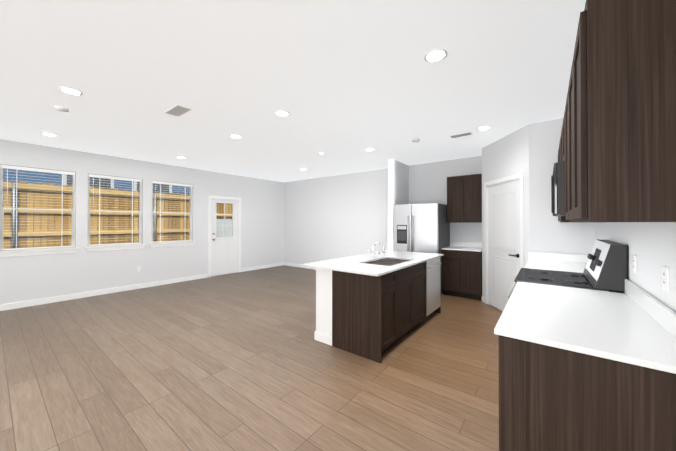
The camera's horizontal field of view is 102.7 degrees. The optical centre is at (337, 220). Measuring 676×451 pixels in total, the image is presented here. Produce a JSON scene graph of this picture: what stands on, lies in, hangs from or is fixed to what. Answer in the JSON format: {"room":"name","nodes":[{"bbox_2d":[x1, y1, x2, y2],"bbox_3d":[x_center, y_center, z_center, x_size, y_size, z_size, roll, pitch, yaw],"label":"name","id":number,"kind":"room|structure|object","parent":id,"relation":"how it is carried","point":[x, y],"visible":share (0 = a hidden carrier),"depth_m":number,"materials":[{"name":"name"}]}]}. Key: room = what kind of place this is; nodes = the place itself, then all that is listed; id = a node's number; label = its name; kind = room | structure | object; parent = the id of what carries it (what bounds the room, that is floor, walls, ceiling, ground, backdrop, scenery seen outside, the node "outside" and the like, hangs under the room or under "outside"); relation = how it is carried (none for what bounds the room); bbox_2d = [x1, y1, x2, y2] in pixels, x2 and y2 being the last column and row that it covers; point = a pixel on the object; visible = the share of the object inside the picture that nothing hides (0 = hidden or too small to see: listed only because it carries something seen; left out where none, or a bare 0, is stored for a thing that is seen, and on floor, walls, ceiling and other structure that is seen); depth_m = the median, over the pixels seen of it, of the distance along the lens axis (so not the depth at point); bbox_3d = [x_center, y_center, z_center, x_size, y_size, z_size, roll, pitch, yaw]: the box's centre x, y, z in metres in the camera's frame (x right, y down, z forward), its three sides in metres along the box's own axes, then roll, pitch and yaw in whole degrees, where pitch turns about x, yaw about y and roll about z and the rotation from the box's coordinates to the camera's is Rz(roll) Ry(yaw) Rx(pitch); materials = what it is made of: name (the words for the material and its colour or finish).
{"room":"kitchen","nodes":[
{"label":"kitchen","id":0,"kind":"room"},
{"bbox_2d":[0,139,283,304],"bbox_3d":[-4.595,0.070,5.440,0.150,2.740,9.300,0,0,38],"label":"wall","id":1,"kind":"structure","parent":0,"point":[32,277],"depth_m":5.72,"materials":[{"name":"grey paint"}]},
{"bbox_2d":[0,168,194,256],"bbox_3d":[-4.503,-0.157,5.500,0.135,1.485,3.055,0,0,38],"label":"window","id":2,"kind":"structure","parent":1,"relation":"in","point":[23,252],"depth_m":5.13,"materials":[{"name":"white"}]},
{"bbox_2d":[0,165,74,250],"bbox_3d":[-5.135,-0.213,4.660,0.044,1.371,0.859,0,0,38],"label":"window blinds","id":3,"kind":"object","parent":2,"relation":"attached to","point":[7,167],"depth_m":4.57,"materials":[{"name":"white plastic"}]},
{"bbox_2d":[88,174,141,245],"bbox_3d":[-4.497,-0.208,5.485,0.044,1.371,0.854,0,0,38],"label":"window blinds","id":4,"kind":"object","parent":2,"relation":"attached to","point":[89,175],"depth_m":5.47,"materials":[{"name":"white plastic"}]},
{"bbox_2d":[152,181,192,242],"bbox_3d":[-3.853,-0.203,6.320,0.044,1.371,0.856,0,0,38],"label":"window blinds","id":5,"kind":"object","parent":2,"relation":"attached to","point":[156,182],"depth_m":6.26,"materials":[{"name":"white plastic"}]},
{"bbox_2d":[0,274,207,310],"bbox_3d":[-5.300,1.384,4.385,0.014,0.100,6.420,0,0,38],"label":"baseboard","id":6,"kind":"structure","parent":1,"relation":"attached to","point":[10,306],"depth_m":5.16,"materials":[{"name":"white wood"}]},
{"bbox_2d":[208,195,240,277],"bbox_3d":[-3.087,0.409,7.344,0.207,2.125,0.940,0,0,38],"label":"door","id":7,"kind":"structure","parent":1,"relation":"attached to","point":[224,255],"depth_m":7.32,"materials":[{"name":"white wood"}]},
{"bbox_2d":[217,204,231,236],"bbox_3d":[-3.083,-0.028,7.344,0.006,0.900,0.476,0,0,38],"label":"window glass","id":8,"kind":"structure","parent":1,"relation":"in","point":[227,219],"depth_m":7.37,"materials":[{"name":"clear glass"}]},
{"bbox_2d":[241,262,283,271],"bbox_3d":[-2.275,1.408,8.303,0.014,0.100,1.560,0,0,38],"label":"baseboard","id":9,"kind":"structure","parent":1,"relation":"attached to","point":[276,264],"depth_m":8.22,"materials":[{"name":"white wood"}]},
{"bbox_2d":[0,265,502,450],"bbox_3d":[-1.631,1.476,3.143,7.640,0.100,9.300,0,0,38],"label":"floor","id":10,"kind":"structure","parent":0,"point":[243,361],"depth_m":2.47,"materials":[{"name":"wood"}]},
{"bbox_2d":[314,254,443,362],"bbox_3d":[0.672,0.985,3.717,0.944,0.888,1.908,0,0,38],"label":"kitchen island","id":11,"kind":"object","parent":10,"relation":"on","point":[372,305],"depth_m":3.01,"materials":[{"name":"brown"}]},
{"bbox_2d":[334,251,437,277],"bbox_3d":[0.800,0.528,3.608,0.574,0.026,2.100,0,0,38],"label":"island countertop","id":12,"kind":"structure","parent":11,"relation":"on","point":[355,267],"depth_m":3.04,"materials":[{"name":"white stone"}]},
{"bbox_2d":[366,242,384,257],"bbox_3d":[0.527,0.410,3.718,0.214,0.210,0.146,0,0,38],"label":"faucet","id":13,"kind":"object","parent":12,"relation":"on","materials":[{"name":"silver metal"}]},
{"bbox_2d":[374,258,409,265],"bbox_3d":[0.653,0.634,3.520,0.464,0.212,0.804,0,0,38],"label":"sink","id":14,"kind":"object","parent":12,"relation":"in","point":[377,261],"depth_m":3.61,"materials":[{"name":"grey metal"}]},
{"bbox_2d":[394,203,449,293],"bbox_3d":[1.740,0.551,5.644,0.905,1.780,0.868,0,0,38],"label":"refrigerator","id":15,"kind":"object","parent":10,"relation":"on","point":[424,227],"visible":0.54,"depth_m":5.32,"materials":[{"name":"grey metal"}]},
{"bbox_2d":[442,241,481,299],"bbox_3d":[2.465,0.932,5.263,0.681,1.014,0.630,0,0,38],"label":"base cabinet","id":16,"kind":"object","parent":10,"relation":"on","point":[461,269],"visible":0.92,"depth_m":5.04,"materials":[{"name":"black wood"}]},
{"bbox_2d":[525,252,588,272],"bbox_3d":[2.528,0.919,3.064,0.644,1.014,0.961,0,0,38],"label":"countertop","id":17,"kind":"structure","parent":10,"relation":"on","point":[577,263],"depth_m":3.31,"materials":[{"name":"white stone"}]},
{"bbox_2d":[508,239,626,297],"bbox_3d":[1.966,0.797,2.405,0.715,1.250,0.762,0,0,38],"label":"range","id":18,"kind":"object","parent":10,"relation":"on","point":[605,269],"visible":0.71,"depth_m":2.10,"materials":[{"name":"grey metal"}]},
{"bbox_2d":[494,279,675,450],"bbox_3d":[1.372,0.910,1.566,0.644,1.014,1.280,0,0,38],"label":"base cabinet","id":19,"kind":"object","parent":10,"relation":"on","point":[580,369],"visible":1,"depth_m":1.15,"materials":[{"name":"black"}]},
{"bbox_2d":[0,0,585,181],"bbox_3d":[-1.631,-1.373,3.160,7.640,0.120,9.300,0,0,38],"label":"ceiling","id":20,"kind":"structure","parent":0,"point":[345,84],"depth_m":2.50,"materials":[{"name":"white paint"}]},
{"bbox_2d":[41,132,56,135],"bbox_3d":[-4.358,-1.305,4.078,0.176,0.006,0.176,0,0,38],"label":"recessed light","id":21,"kind":"object","parent":20,"relation":"in","point":[47,134],"visible":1,"depth_m":4.07,"materials":[{"name":"white plastic"}]},
{"bbox_2d":[54,105,68,111],"bbox_3d":[-3.196,-1.297,3.130,0.120,0.034,0.120,0,0,38],"label":"smoke detector","id":22,"kind":"object","parent":20,"relation":"attached to","point":[61,108],"visible":1,"depth_m":3.10,"materials":[{"name":"white plastic"}]},
{"bbox_2d":[58,87,82,94],"bbox_3d":[-2.703,-1.313,2.737,0.176,0.006,0.176,0,0,38],"label":"recessed light","id":23,"kind":"object","parent":20,"relation":"in","point":[68,90],"visible":1,"depth_m":2.73,"materials":[{"name":"white plastic"}]},
{"bbox_2d":[165,104,191,116],"bbox_3d":[-1.902,-1.308,3.217,0.360,0.010,0.160,0,0,38],"label":"ceiling vent","id":24,"kind":"object","parent":20,"relation":"in","point":[177,110],"visible":0.98,"depth_m":3.19,"materials":[{"name":"white metal"}]},
{"bbox_2d":[230,135,241,137],"bbox_3d":[-1.577,-1.304,4.179,0.176,0.006,0.176,0,0,38],"label":"recessed light","id":25,"kind":"object","parent":20,"relation":"in","point":[235,136],"visible":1,"depth_m":4.16,"materials":[{"name":"white plastic"}]},
{"bbox_2d":[275,110,289,115],"bbox_3d":[-0.679,-1.309,3.296,0.176,0.006,0.176,0,0,38],"label":"recessed light","id":26,"kind":"object","parent":20,"relation":"in","point":[281,113],"visible":1,"depth_m":3.29,"materials":[{"name":"white plastic"}]},
{"bbox_2d":[424,49,447,62],"bbox_3d":[0.779,-1.316,2.157,0.176,0.006,0.176,0,0,38],"label":"recessed light","id":27,"kind":"object","parent":20,"relation":"in","point":[434,55],"visible":1,"depth_m":2.15,"materials":[{"name":"white plastic"}]},
{"bbox_2d":[450,132,472,137],"bbox_3d":[1.869,-1.303,4.108,0.300,0.010,0.140,0,0,38],"label":"ceiling vent","id":28,"kind":"object","parent":20,"relation":"in","point":[461,135],"visible":0.98,"depth_m":4.11,"materials":[{"name":"white metal"}]},
{"bbox_2d":[477,126,490,129],"bbox_3d":[2.050,-1.306,3.804,0.176,0.006,0.176,0,0,38],"label":"recessed light","id":29,"kind":"object","parent":20,"relation":"in","point":[483,128],"visible":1,"depth_m":3.78,"materials":[{"name":"white plastic"}]},
{"bbox_2d":[284,156,481,263],"bbox_3d":[1.225,0.078,6.726,7.490,2.740,0.150,0,0,38],"label":"wall","id":30,"kind":"structure","parent":0,"point":[335,216],"depth_m":7.28,"materials":[{"name":"grey paint"}]},
{"bbox_2d":[284,262,314,269],"bbox_3d":[-0.121,1.404,7.651,4.220,0.100,0.017,0,0,38],"label":"baseboard","id":31,"kind":"structure","parent":30,"relation":"attached to","point":[285,263],"depth_m":8.57,"materials":[{"name":"white wood"}]},
{"bbox_2d":[447,174,481,222],"bbox_3d":[2.547,-0.430,5.395,0.641,0.920,0.334,0,0,38],"label":"upper cabinet","id":32,"kind":"object","parent":30,"relation":"attached to","point":[464,198],"visible":1,"depth_m":5.25,"materials":[{"name":"brown wood"}]},
{"bbox_2d":[388,159,408,249],"bbox_3d":[1.358,0.074,6.023,0.120,2.740,0.800,0,0,38],"label":"wall","id":33,"kind":"structure","parent":0,"point":[398,182],"depth_m":5.75,"materials":[{"name":"grey paint"}]},
{"bbox_2d":[482,118,593,296],"bbox_3d":[3.014,0.063,4.283,1.370,2.740,1.530,0,0,38],"label":"wall","id":34,"kind":"structure","parent":0,"point":[530,151],"depth_m":3.60,"materials":[{"name":"grey paint"}]},
{"bbox_2d":[484,172,523,310],"bbox_3d":[2.610,0.381,4.239,0.175,2.105,0.990,0,0,0],"label":"door","id":35,"kind":"structure","parent":34,"relation":"attached to","point":[503,233],"depth_m":4.25,"materials":[{"name":"white wood"}]},
{"bbox_2d":[594,222,675,311],"bbox_3d":[1.287,0.042,0.803,0.150,2.740,9.150,0,0,38],"label":"wall","id":36,"kind":"structure","parent":0,"point":[651,246],"depth_m":1.51,"materials":[{"name":"grey paint"}]},
{"bbox_2d":[551,111,565,215],"bbox_3d":[2.091,-0.478,2.316,0.412,0.860,0.762,0,0,38],"label":"over-the-range microwave","id":37,"kind":"object","parent":36,"relation":"attached to","point":[558,192],"visible":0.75,"depth_m":2.12,"materials":[{"name":"grey metal"}]},
{"bbox_2d":[558,137,568,221],"bbox_3d":[2.653,-0.445,2.980,0.334,0.920,0.968,0,0,38],"label":"upper cabinet","id":38,"kind":"object","parent":36,"relation":"attached to","point":[561,218],"visible":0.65,"depth_m":2.76,"materials":[{"name":"brown wood"}]},
{"bbox_2d":[565,86,568,219],"bbox_3d":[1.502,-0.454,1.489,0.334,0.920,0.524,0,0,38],"label":"upper cabinet","id":39,"kind":"object","parent":36,"relation":"attached to","point":[567,100],"depth_m":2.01,"materials":[{"name":"brown wood"}]},
{"bbox_2d":[569,0,675,221],"bbox_3d":[1.267,-0.455,1.186,0.334,0.920,0.491,0,0,38],"label":"upper cabinet","id":40,"kind":"object","parent":36,"relation":"attached to","point":[620,135],"depth_m":1.02,"materials":[{"name":"brown wood"}]},
{"bbox_2d":[633,255,636,273],"bbox_3d":[1.918,0.278,1.748,0.008,0.116,0.072,0,0,38],"label":"outlet","id":41,"kind":"object","parent":36,"relation":"attached to","point":[634,263],"visible":1,"depth_m":1.73,"materials":[{"name":"white plastic"}]},
{"bbox_2d":[662,266,668,291],"bbox_3d":[1.570,0.275,1.297,0.008,0.116,0.072,0,0,38],"label":"outlet","id":42,"kind":"object","parent":36,"relation":"attached to","point":[665,278],"visible":1,"depth_m":1.29,"materials":[{"name":"white plastic"}]},
{"label":"outside","id":43,"kind":"structure","parent":0,"visible":0},
{"bbox_3d":[-11.561,1.799,15.232,22.840,0.200,50.000,0,0,38],"label":"ground","id":44,"kind":"structure","parent":43,"visible":0},
{"bbox_2d":[3,168,189,247],"bbox_3d":[-8.690,-1.922,11.774,6.040,7.200,32.000,0,0,38],"label":"house","id":45,"kind":"structure","parent":44,"relation":"on","point":[104,183],"depth_m":7.88,"materials":[{"name":"blue"}]},
{"bbox_2d":[3,181,231,248],"bbox_3d":[-4.191,0.435,8.307,0.118,2.445,24.035,0,0,38],"label":"fence","id":46,"kind":"object","parent":44,"relation":"on","point":[39,228],"depth_m":6.35,"materials":[{"name":"brown wood"}]}
]}

